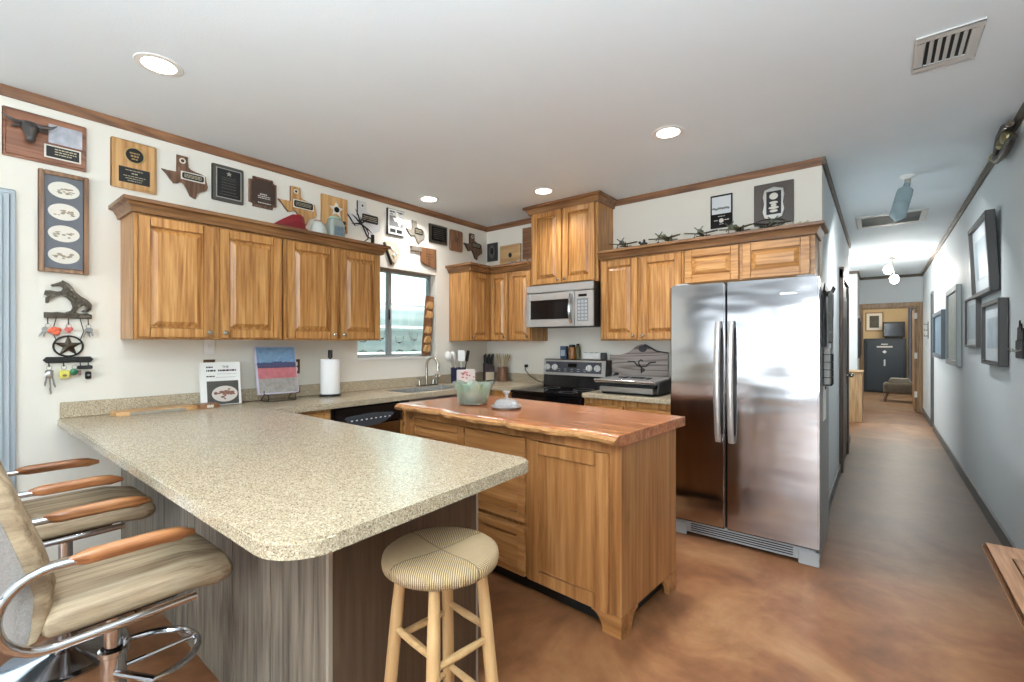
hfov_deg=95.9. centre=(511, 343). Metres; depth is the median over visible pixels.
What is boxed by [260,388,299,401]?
book stand
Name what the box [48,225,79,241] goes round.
print
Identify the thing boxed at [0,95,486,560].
wall
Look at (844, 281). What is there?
door
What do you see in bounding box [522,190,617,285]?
upper cabinet
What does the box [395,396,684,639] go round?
kitchen island
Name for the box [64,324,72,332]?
key fob
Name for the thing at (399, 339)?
glass goblet
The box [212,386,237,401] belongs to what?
picture
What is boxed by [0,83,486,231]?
trim
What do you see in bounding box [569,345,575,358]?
spice jar
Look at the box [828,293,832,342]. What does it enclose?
oven mitt
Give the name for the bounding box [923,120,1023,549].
wall
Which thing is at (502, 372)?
wooden canister
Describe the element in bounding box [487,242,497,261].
plaque
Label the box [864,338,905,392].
safe
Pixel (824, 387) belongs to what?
pad
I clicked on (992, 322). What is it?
print
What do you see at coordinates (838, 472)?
baseboard
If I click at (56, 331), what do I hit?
keys
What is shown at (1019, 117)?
trim
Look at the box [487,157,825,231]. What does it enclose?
trim
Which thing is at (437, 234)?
plaque
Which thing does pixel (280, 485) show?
countertop
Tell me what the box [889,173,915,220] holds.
ceiling spotlight
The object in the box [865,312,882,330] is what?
framed picture
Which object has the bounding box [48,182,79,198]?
print
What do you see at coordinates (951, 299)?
print
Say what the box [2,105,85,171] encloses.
plaque
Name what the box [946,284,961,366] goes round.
framed picture
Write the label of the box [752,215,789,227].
model aeroplane
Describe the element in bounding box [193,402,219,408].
cutting board
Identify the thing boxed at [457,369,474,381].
snack box
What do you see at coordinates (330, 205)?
plaque
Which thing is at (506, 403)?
glass dish
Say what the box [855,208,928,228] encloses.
ceiling vent
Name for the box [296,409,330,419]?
base cabinet
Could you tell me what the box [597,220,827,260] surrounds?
crown molding
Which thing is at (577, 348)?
spice jar
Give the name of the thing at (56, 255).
print
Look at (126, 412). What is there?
cutting board
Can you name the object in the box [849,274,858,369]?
wall
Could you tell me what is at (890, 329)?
television
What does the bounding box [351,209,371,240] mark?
sculpture
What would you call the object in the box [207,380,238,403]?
photo
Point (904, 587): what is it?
floor
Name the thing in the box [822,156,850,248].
trim
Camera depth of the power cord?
5.02 m
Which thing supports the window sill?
attached to the wall at (122, 368)
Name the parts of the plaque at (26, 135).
name plate, photo plate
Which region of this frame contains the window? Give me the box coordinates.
[358,268,430,357]
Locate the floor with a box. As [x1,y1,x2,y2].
[0,389,1023,681]
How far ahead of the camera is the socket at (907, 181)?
3.78 m
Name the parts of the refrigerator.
freezer door, handle, handle, door, magnet hook rail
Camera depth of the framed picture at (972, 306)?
4.07 m
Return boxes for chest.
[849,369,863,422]
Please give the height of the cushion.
0.250 m
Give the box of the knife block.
[483,363,494,380]
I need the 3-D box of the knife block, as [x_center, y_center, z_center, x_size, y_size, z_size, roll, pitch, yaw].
[-0.266,0.329,5.298,0.110,0.200,0.113,0,0,-17]
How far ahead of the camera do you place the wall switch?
3.22 m
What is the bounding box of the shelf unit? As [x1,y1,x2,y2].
[358,300,424,354]
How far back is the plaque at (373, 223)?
4.20 m
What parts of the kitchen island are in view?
drawer, drawer, drawer, drawer, door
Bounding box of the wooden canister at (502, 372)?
[497,367,507,381]
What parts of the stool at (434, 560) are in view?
leg, leg, seat, leg, leg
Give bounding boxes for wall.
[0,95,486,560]
[358,305,423,354]
[487,165,823,395]
[824,173,848,491]
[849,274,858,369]
[859,276,922,307]
[863,308,911,388]
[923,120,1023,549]
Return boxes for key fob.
[59,365,69,377]
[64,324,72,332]
[69,365,80,374]
[77,364,92,378]
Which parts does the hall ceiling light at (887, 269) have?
bulb, bulb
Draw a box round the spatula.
[458,350,464,367]
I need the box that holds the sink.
[386,385,456,414]
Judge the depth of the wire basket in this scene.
2.98 m
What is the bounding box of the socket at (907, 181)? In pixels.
[904,178,910,184]
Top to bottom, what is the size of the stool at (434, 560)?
0.767 m
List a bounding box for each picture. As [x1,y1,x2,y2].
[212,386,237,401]
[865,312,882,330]
[932,309,945,358]
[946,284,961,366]
[965,296,980,347]
[968,209,1000,298]
[981,297,1008,366]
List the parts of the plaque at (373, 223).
name plate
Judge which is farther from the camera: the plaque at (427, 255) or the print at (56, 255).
the plaque at (427, 255)
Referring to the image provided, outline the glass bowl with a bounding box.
[452,380,493,404]
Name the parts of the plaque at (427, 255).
panhandle plate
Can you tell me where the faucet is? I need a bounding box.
[416,356,439,385]
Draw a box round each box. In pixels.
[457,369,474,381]
[560,346,567,358]
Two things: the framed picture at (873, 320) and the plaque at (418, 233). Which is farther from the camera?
the framed picture at (873, 320)
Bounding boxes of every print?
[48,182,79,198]
[48,204,79,220]
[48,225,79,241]
[48,247,79,263]
[869,316,878,327]
[935,321,940,347]
[949,297,954,354]
[968,304,974,338]
[975,234,987,281]
[987,317,997,348]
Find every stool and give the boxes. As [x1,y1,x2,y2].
[0,458,155,681]
[0,464,231,681]
[381,527,498,681]
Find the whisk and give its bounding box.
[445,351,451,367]
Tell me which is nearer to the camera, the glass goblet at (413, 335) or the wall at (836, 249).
the wall at (836, 249)
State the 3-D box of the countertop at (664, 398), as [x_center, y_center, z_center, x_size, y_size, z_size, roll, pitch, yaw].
[1.106,0.405,3.985,0.790,0.130,0.632,0,0,39]
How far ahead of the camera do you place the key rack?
2.66 m
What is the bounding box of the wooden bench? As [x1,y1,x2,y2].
[982,542,1023,629]
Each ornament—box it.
[310,219,326,233]
[988,120,1017,163]
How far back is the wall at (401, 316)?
6.99 m
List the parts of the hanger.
plate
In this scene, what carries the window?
in the wall at (122, 368)
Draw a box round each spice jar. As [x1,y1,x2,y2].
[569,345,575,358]
[575,344,579,358]
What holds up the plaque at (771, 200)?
attached to the wall at (672, 215)
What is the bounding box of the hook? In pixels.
[1008,320,1023,358]
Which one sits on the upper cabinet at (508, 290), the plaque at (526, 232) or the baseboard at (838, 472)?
the plaque at (526, 232)
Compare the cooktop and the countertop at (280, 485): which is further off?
the cooktop
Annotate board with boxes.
[110,404,196,416]
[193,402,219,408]
[500,243,520,264]
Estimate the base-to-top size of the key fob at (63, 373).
0.076 m
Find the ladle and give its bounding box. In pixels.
[450,351,454,367]
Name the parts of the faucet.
deck plate, spout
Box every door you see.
[0,188,15,488]
[839,267,853,472]
[912,308,916,410]
[930,290,933,426]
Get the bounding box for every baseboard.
[829,434,849,510]
[922,408,1015,547]
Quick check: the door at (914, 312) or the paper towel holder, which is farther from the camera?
the door at (914, 312)
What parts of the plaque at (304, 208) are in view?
name plate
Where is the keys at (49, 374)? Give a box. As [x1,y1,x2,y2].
[44,366,55,393]
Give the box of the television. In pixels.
[883,322,904,337]
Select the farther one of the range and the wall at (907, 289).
the wall at (907, 289)
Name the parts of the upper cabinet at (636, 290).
door, door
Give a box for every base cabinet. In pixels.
[121,468,477,681]
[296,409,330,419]
[399,411,404,433]
[492,390,512,397]
[584,398,670,414]
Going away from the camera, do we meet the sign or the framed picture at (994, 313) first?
the framed picture at (994, 313)
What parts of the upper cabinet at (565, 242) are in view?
door, door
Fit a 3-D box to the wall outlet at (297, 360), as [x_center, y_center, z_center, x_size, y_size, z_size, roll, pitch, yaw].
[-1.734,0.188,3.701,0.008,0.115,0.072,0,0,39]
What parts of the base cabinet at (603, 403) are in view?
drawer, drawer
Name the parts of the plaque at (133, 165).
name plate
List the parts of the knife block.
pale panel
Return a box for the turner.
[465,350,469,366]
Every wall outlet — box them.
[203,359,214,362]
[296,359,299,373]
[525,361,529,371]
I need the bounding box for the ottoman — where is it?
[883,382,911,401]
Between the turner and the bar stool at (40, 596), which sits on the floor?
the bar stool at (40, 596)
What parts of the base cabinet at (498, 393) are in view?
door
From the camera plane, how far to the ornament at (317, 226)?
3.58 m
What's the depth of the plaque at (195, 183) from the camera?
3.11 m
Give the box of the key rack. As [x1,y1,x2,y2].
[43,280,92,366]
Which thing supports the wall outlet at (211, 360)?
attached to the wall at (122, 368)
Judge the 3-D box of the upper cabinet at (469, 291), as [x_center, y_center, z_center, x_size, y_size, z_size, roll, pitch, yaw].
[-0.354,-0.425,5.157,0.353,0.805,0.617,0,0,39]
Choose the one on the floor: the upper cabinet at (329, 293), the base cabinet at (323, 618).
the base cabinet at (323, 618)
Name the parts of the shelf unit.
shelf, shelf, shelf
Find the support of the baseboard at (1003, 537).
attached to the wall at (979, 407)
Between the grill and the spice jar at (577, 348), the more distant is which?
the spice jar at (577, 348)
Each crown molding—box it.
[108,194,390,255]
[445,261,530,273]
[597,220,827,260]
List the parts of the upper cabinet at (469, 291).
door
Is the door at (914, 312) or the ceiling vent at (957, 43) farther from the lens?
the door at (914, 312)
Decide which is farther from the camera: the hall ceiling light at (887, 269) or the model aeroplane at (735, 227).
the hall ceiling light at (887, 269)
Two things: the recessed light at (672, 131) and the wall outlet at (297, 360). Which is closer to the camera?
the recessed light at (672, 131)
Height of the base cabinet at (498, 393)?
0.902 m
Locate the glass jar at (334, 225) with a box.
[325,216,344,236]
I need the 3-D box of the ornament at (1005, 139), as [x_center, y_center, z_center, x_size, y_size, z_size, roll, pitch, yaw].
[3.155,-1.278,2.972,0.063,0.190,0.585,0,0,39]
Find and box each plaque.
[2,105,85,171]
[110,136,156,194]
[161,154,207,198]
[211,162,243,205]
[248,176,276,209]
[278,186,316,225]
[320,193,346,233]
[347,200,380,238]
[383,241,399,264]
[386,207,403,237]
[406,220,424,243]
[410,245,435,268]
[429,223,446,245]
[449,229,462,251]
[463,233,481,259]
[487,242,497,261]
[522,227,530,260]
[711,193,732,228]
[754,179,793,226]
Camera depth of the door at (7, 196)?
2.47 m
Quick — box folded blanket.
[888,378,910,382]
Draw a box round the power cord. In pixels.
[524,364,543,382]
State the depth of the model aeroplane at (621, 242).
4.08 m
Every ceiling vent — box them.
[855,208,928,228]
[911,17,987,73]
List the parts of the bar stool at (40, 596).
backrest, arm frame, armrest, arm frame, swivel plate, armrest, seat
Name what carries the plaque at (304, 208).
attached to the wall at (122, 368)
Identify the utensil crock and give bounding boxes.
[451,367,465,383]
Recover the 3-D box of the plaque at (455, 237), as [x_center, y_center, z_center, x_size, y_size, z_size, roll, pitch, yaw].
[-0.616,-1.126,5.095,0.024,0.230,0.192,0,0,39]
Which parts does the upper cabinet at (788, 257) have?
door, door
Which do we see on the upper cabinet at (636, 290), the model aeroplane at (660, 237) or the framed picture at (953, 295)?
the model aeroplane at (660, 237)
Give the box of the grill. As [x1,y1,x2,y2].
[594,372,670,396]
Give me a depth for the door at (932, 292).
7.60 m
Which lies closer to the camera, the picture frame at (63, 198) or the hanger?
the picture frame at (63, 198)
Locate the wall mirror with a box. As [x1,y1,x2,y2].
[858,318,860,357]
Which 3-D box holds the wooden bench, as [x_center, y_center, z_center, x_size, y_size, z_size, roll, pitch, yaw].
[1.586,1.145,1.166,0.288,0.456,2.300,0,0,39]
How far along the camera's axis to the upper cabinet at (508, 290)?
4.89 m
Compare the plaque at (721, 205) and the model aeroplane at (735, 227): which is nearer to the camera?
the model aeroplane at (735, 227)
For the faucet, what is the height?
0.298 m
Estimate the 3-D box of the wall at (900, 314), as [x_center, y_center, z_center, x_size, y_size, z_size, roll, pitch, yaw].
[9.421,-0.002,11.430,6.700,2.750,4.980,0,0,39]
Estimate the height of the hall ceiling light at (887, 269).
0.434 m
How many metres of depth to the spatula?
4.83 m
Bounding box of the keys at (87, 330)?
[83,324,93,337]
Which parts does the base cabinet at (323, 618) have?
corner trim, panel, corner trim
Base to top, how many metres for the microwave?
0.412 m
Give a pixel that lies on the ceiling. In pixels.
(476, 107)
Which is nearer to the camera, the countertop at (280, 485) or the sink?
the countertop at (280, 485)
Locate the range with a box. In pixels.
[510,358,611,405]
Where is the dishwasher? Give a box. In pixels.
[331,401,399,432]
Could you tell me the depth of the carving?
3.41 m
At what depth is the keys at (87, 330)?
2.72 m
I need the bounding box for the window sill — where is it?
[356,356,436,360]
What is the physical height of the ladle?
0.330 m
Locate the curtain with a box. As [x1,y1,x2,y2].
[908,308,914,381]
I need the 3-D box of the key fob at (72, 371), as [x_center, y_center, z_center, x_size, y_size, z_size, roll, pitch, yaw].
[-2.525,0.156,2.671,0.026,0.061,0.052,0,0,39]
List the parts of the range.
control panel, control knob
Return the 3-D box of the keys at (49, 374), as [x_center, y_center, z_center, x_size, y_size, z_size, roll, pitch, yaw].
[-2.589,0.207,2.589,0.018,0.163,0.047,0,0,39]
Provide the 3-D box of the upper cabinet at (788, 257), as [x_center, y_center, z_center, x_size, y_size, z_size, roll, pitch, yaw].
[1.842,-0.652,3.604,0.900,0.350,0.312,0,0,39]
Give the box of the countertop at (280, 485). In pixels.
[57,403,527,560]
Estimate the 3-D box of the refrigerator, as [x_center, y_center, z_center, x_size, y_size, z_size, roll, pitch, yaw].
[1.738,0.473,3.334,0.958,1.800,0.819,0,0,39]
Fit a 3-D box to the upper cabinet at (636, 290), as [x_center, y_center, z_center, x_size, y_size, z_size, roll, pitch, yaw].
[1.183,-0.425,4.109,0.755,0.805,0.343,0,0,39]
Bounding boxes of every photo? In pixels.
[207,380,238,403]
[712,195,730,214]
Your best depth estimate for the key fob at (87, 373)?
2.71 m
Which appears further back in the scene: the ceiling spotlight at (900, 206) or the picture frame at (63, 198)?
the ceiling spotlight at (900, 206)
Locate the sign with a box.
[610,344,668,376]
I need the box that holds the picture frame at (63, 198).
[38,168,88,274]
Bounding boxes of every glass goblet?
[359,341,366,351]
[377,330,384,351]
[395,336,403,351]
[409,332,417,350]
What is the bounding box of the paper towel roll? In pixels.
[320,359,339,393]
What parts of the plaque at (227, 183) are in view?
name plate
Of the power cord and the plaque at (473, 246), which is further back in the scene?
the plaque at (473, 246)
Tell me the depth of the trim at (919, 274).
9.46 m
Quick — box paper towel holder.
[319,350,340,396]
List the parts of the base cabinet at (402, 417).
drawer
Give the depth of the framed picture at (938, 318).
6.25 m
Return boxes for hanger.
[924,322,928,337]
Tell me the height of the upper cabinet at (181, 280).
0.805 m
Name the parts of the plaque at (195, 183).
name plate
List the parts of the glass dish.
plate, lid, lid knob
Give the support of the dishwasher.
on the floor
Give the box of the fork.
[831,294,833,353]
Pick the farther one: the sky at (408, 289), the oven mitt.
the sky at (408, 289)
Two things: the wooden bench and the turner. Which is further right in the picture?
the wooden bench
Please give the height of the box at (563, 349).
0.130 m
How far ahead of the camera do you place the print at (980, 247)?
3.61 m
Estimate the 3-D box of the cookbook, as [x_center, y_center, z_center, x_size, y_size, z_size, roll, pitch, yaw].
[-2.027,0.282,3.212,0.240,0.298,0.088,0,0,-45]
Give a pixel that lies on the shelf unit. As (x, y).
(382, 302)
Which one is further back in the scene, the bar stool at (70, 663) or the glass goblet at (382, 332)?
the glass goblet at (382, 332)
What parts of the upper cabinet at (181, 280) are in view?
door, door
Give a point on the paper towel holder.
(330, 352)
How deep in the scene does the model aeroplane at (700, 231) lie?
3.68 m
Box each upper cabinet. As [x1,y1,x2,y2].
[121,212,281,339]
[282,238,379,340]
[449,271,490,340]
[490,269,547,340]
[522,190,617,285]
[601,250,683,340]
[684,234,818,284]
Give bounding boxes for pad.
[823,386,825,420]
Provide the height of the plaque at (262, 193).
0.225 m
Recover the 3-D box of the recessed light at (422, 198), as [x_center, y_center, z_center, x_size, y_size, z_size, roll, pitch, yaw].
[-0.794,-1.375,4.418,0.200,0.004,0.200,0,0,39]
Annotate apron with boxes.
[822,283,826,346]
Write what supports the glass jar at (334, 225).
on the upper cabinet at (329, 293)
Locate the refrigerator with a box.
[671,274,835,567]
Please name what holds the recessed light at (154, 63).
in the ceiling
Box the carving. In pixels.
[274,214,307,229]
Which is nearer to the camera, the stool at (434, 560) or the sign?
the stool at (434, 560)
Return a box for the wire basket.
[823,348,833,385]
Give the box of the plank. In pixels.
[421,295,433,355]
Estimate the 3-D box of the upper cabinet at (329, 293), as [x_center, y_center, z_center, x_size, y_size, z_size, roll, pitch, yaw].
[-1.490,-0.425,3.738,0.343,0.805,0.828,0,0,39]
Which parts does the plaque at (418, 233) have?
name plate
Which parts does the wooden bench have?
inset panel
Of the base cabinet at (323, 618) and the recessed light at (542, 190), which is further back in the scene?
the recessed light at (542, 190)
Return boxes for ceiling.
[0,0,1023,277]
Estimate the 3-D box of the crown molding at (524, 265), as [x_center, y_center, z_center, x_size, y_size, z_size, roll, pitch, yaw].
[-0.262,-0.796,4.862,0.867,0.075,0.386,0,0,39]
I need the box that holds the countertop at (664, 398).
[582,390,670,404]
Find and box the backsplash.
[60,372,543,417]
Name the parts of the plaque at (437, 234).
name plate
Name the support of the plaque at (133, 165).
attached to the wall at (122, 368)
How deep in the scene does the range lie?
4.54 m
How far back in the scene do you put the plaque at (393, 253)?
4.42 m
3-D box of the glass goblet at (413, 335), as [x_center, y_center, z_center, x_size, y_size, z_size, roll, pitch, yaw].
[-1.462,-0.017,6.865,0.130,0.280,0.130,0,0,39]
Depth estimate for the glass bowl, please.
3.11 m
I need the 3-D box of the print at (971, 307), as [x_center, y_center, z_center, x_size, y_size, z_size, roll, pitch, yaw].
[4.112,-0.187,4.127,0.001,0.306,0.516,0,0,39]
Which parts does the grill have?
handle, panel, lid, arm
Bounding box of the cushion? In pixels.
[883,382,911,394]
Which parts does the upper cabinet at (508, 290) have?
door, door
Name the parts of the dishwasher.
control panel, door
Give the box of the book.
[253,346,298,395]
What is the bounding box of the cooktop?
[510,386,596,397]
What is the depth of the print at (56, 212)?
2.64 m
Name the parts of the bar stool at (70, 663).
arm frame, armrest, arm frame, armrest, swivel plate, seat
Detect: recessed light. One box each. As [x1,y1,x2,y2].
[133,52,183,76]
[418,196,439,201]
[532,187,554,194]
[652,125,683,139]
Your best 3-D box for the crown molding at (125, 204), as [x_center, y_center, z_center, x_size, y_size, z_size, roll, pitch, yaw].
[-1.749,-0.796,3.397,0.365,0.075,1.801,0,0,39]
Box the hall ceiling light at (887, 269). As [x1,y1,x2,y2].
[883,256,898,283]
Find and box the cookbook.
[199,362,241,404]
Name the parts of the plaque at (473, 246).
name plate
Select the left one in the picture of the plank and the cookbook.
the cookbook
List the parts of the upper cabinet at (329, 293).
door, door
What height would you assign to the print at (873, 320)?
0.350 m
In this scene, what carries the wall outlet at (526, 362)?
attached to the wall at (672, 215)
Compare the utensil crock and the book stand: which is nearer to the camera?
the book stand
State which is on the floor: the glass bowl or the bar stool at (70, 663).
the bar stool at (70, 663)
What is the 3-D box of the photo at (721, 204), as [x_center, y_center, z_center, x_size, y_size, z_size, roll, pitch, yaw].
[1.748,-1.153,3.858,0.150,0.145,0.002,0,0,39]
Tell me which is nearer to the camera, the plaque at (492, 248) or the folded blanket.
the plaque at (492, 248)
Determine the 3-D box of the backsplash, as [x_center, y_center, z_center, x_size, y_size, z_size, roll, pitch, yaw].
[-1.099,0.405,3.801,0.875,0.130,3.667,0,0,39]
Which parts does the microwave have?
door, door handle, control panel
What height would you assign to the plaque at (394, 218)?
0.250 m
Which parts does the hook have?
plate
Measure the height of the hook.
0.230 m
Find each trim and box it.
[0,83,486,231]
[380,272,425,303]
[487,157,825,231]
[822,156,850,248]
[859,302,922,412]
[861,273,921,279]
[922,102,1023,275]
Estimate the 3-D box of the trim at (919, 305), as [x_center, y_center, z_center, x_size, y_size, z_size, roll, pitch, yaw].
[7.740,0.278,9.496,1.048,2.190,0.140,0,0,39]
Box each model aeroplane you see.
[609,238,636,248]
[648,232,679,242]
[684,226,717,237]
[719,221,751,232]
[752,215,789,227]
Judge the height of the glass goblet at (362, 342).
0.240 m
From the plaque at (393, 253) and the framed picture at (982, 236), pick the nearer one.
the framed picture at (982, 236)
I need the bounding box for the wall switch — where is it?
[203,340,214,353]
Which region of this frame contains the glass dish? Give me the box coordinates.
[491,391,521,409]
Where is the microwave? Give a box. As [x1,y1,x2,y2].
[526,280,600,327]
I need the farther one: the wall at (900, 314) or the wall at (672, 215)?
the wall at (900, 314)
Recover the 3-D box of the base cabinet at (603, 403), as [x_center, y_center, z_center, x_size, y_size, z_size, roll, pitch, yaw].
[1.103,0.922,3.977,0.790,0.902,0.646,0,0,39]
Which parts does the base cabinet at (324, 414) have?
drawer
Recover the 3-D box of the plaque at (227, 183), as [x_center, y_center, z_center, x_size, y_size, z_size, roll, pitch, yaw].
[-2.036,-1.136,3.312,0.022,0.257,0.208,0,0,39]
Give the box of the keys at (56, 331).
[39,324,61,336]
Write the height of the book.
0.354 m
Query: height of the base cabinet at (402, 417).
0.855 m

